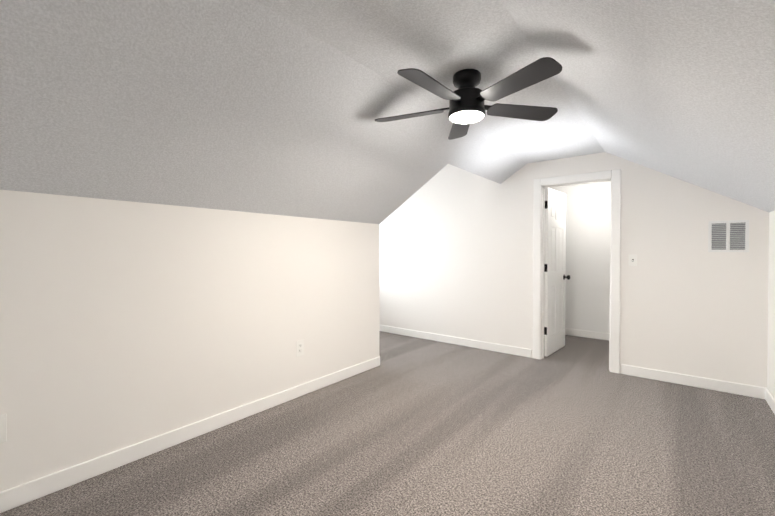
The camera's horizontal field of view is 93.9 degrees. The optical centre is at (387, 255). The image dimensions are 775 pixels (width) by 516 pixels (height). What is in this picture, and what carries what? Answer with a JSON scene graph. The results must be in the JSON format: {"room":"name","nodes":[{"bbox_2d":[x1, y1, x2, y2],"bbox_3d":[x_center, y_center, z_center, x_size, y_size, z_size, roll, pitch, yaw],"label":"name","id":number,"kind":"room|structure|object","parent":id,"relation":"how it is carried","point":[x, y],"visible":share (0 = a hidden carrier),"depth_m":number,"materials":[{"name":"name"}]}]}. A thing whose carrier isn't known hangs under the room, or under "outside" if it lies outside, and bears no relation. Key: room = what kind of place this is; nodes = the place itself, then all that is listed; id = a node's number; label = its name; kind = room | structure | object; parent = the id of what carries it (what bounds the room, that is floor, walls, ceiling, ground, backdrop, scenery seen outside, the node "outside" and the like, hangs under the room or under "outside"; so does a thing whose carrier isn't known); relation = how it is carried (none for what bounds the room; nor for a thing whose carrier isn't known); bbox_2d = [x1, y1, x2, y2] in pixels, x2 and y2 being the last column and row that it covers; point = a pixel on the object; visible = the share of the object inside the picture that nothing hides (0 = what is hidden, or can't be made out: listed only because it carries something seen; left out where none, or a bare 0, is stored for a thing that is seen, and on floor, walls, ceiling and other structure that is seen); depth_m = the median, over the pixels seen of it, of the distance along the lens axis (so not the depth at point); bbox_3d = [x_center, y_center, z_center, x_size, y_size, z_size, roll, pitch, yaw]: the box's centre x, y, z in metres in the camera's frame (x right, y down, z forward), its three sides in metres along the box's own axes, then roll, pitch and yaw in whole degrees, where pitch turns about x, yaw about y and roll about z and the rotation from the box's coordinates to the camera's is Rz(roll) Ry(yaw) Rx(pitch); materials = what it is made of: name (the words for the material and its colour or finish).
{"room":"attic room","nodes":[
{"label":"attic room","id":0,"kind":"room"},
{"bbox_2d":[0,190,378,491],"bbox_3d":[-1.774,0.331,1.891,0.100,1.790,5.313,1,1,38],"label":"wall","id":1,"kind":"structure","parent":0,"point":[123,324],"depth_m":2.23,"materials":[{"name":"white paint"}]},
{"bbox_2d":[0,356,379,512],"bbox_3d":[-1.730,1.176,1.865,0.014,0.100,5.313,1,1,38],"label":"baseboard","id":2,"kind":"structure","parent":1,"relation":"attached to","point":[19,495],"depth_m":2.23,"materials":[{"name":"white paint"}]},
{"bbox_2d":[296,339,303,356],"bbox_3d":[-0.750,0.797,3.105,0.008,0.136,0.083,1,1,38],"label":"electrical outlet","id":3,"kind":"object","parent":1,"relation":"attached to","point":[299,347],"visible":1,"depth_m":3.10,"materials":[{"name":"white plastic"}]},
{"bbox_2d":[0,0,479,223],"bbox_3d":[-1.280,-0.677,1.489,1.160,0.735,5.313,1,1,38],"label":"ceiling","id":4,"kind":"structure","parent":0,"point":[252,106],"depth_m":1.81,"materials":[{"name":"white paint"}]},
{"bbox_2d":[0,331,774,515],"bbox_3d":[-0.166,1.270,2.438,5.718,0.100,8.550,1,1,38],"label":"floor","id":5,"kind":"structure","parent":0,"point":[415,426],"depth_m":2.25,"materials":[{"name":"carpet"}]},
{"bbox_2d":[255,0,604,162],"bbox_3d":[-0.107,-1.044,1.396,0.790,0.001,6.630,1,1,38],"label":"ceiling","id":6,"kind":"structure","parent":0,"point":[442,42],"depth_m":1.84,"materials":[{"name":"white paint"}]},
{"bbox_2d":[375,57,561,139],"bbox_3d":[0.434,-0.918,2.090,1.121,0.266,1.087,1,1,38],"label":"ceiling fan","id":7,"kind":"object","parent":6,"relation":"hanging from","point":[467,106],"visible":1,"depth_m":2.02,"materials":[{"name":"black"}]},
{"bbox_2d":[450,111,483,123],"bbox_3d":[0.463,-0.797,2.115,0.200,0.023,0.200,1,1,38],"label":"diffuser","id":8,"kind":"object","parent":7,"relation":"attached to","point":[460,117],"depth_m":2.07,"materials":[{"name":"white glass"}]},
{"bbox_2d":[448,135,526,183],"bbox_3d":[1.105,-0.970,3.826,0.320,0.203,1.317,1,1,38],"label":"ceiling slope","id":9,"kind":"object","parent":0,"point":[480,155],"visible":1,"depth_m":3.72,"materials":[{"name":"white paint"}]},
{"bbox_2d":[379,152,768,387],"bbox_3d":[1.299,-0.179,4.597,5.118,2.750,0.120,1,1,38],"label":"wall","id":10,"kind":"structure","parent":0,"point":[690,304],"depth_m":3.66,"materials":[{"name":"white paint"}]},
{"bbox_2d":[379,325,531,357],"bbox_3d":[0.505,1.139,5.154,3.000,0.100,0.014,1,1,38],"label":"baseboard","id":11,"kind":"structure","parent":10,"relation":"attached to","point":[513,350],"depth_m":4.78,"materials":[{"name":"white paint"}]},
{"bbox_2d":[542,188,544,358],"bbox_3d":[1.810,0.205,4.197,0.012,1.990,0.030,1,1,38],"label":"door frame","id":12,"kind":"object","parent":10,"relation":"attached to","point":[543,274],"visible":0.86,"depth_m":4.19,"materials":[{"name":"white paint"}]},
{"bbox_2d":[544,188,565,356],"bbox_3d":[2.083,0.196,4.479,0.035,1.978,0.672,1,1,42],"label":"door","id":13,"kind":"structure","parent":10,"relation":"in","point":[555,249],"depth_m":4.42,"materials":[{"name":"white paint"}]},
{"bbox_2d":[543,180,610,187],"bbox_3d":[2.071,-0.782,3.980,0.678,0.012,0.030,1,1,38],"label":"door frame","id":14,"kind":"object","parent":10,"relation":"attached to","point":[577,183],"visible":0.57,"depth_m":3.96,"materials":[{"name":"white paint"}]},
{"bbox_2d":[533,169,620,373],"bbox_3d":[2.066,0.163,3.984,0.854,2.078,0.139,1,1,38],"label":"door frame","id":15,"kind":"structure","parent":10,"relation":"attached to","point":[615,268],"depth_m":3.80,"materials":[{"name":"white paint"}]},
{"bbox_2d":[609,181,610,369],"bbox_3d":[2.333,0.210,3.784,0.012,1.990,0.030,1,1,38],"label":"door frame","id":16,"kind":"object","parent":10,"relation":"attached to","point":[609,286],"visible":0.43,"depth_m":3.78,"materials":[{"name":"white paint"}]},
{"bbox_2d":[629,255,636,265],"bbox_3d":[2.446,0.052,3.606,0.070,0.115,0.016,1,1,38],"label":"light switch","id":17,"kind":"object","parent":10,"relation":"attached to","point":[632,260],"visible":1,"depth_m":3.61,"materials":[{"name":"white plastic"}]},
{"bbox_2d":[622,364,764,398],"bbox_3d":[2.782,1.159,3.354,1.030,0.100,0.014,1,1,38],"label":"baseboard","id":18,"kind":"structure","parent":10,"relation":"attached to","point":[717,385],"depth_m":3.31,"materials":[{"name":"white paint"}]},
{"bbox_2d":[708,220,748,251],"bbox_3d":[2.991,-0.165,3.176,0.260,0.277,0.010,1,1,38],"label":"air vent","id":19,"kind":"object","parent":10,"relation":"in","point":[729,236],"visible":1,"depth_m":3.17,"materials":[{"name":"white metal"}]},
{"bbox_2d":[544,181,609,332],"bbox_3d":[2.825,0.078,5.255,3.600,2.220,0.001,1,1,38],"label":"wall","id":20,"kind":"structure","parent":0,"point":[587,283],"depth_m":5.21,"materials":[{"name":"white paint"}]},
{"bbox_2d":[565,328,608,339],"bbox_3d":[2.820,1.138,5.261,3.600,0.100,0.014,1,1,38],"label":"baseboard","id":21,"kind":"structure","parent":20,"relation":"attached to","point":[588,334],"depth_m":5.21,"materials":[{"name":"white paint"}]},
{"bbox_2d":[501,0,774,211],"bbox_3d":[0.669,-0.684,0.787,1.188,0.705,6.630,1,1,38],"label":"ceiling","id":22,"kind":"structure","parent":0,"point":[683,90],"depth_m":1.54,"materials":[{"name":"white paint"}]},
{"bbox_2d":[767,210,774,398],"bbox_3d":[1.212,0.332,0.446,0.100,1.820,6.750,1,1,38],"label":"wall","id":23,"kind":"structure","parent":0,"point":[771,339],"depth_m":2.92,"materials":[{"name":"white paint"}]},
{"bbox_2d":[765,388,774,413],"bbox_3d":[1.130,1.192,0.444,0.014,0.100,6.630,1,1,38],"label":"baseboard","id":24,"kind":"structure","parent":23,"relation":"attached to","point":[769,399],"depth_m":2.87,"materials":[{"name":"white paint"}]}
]}

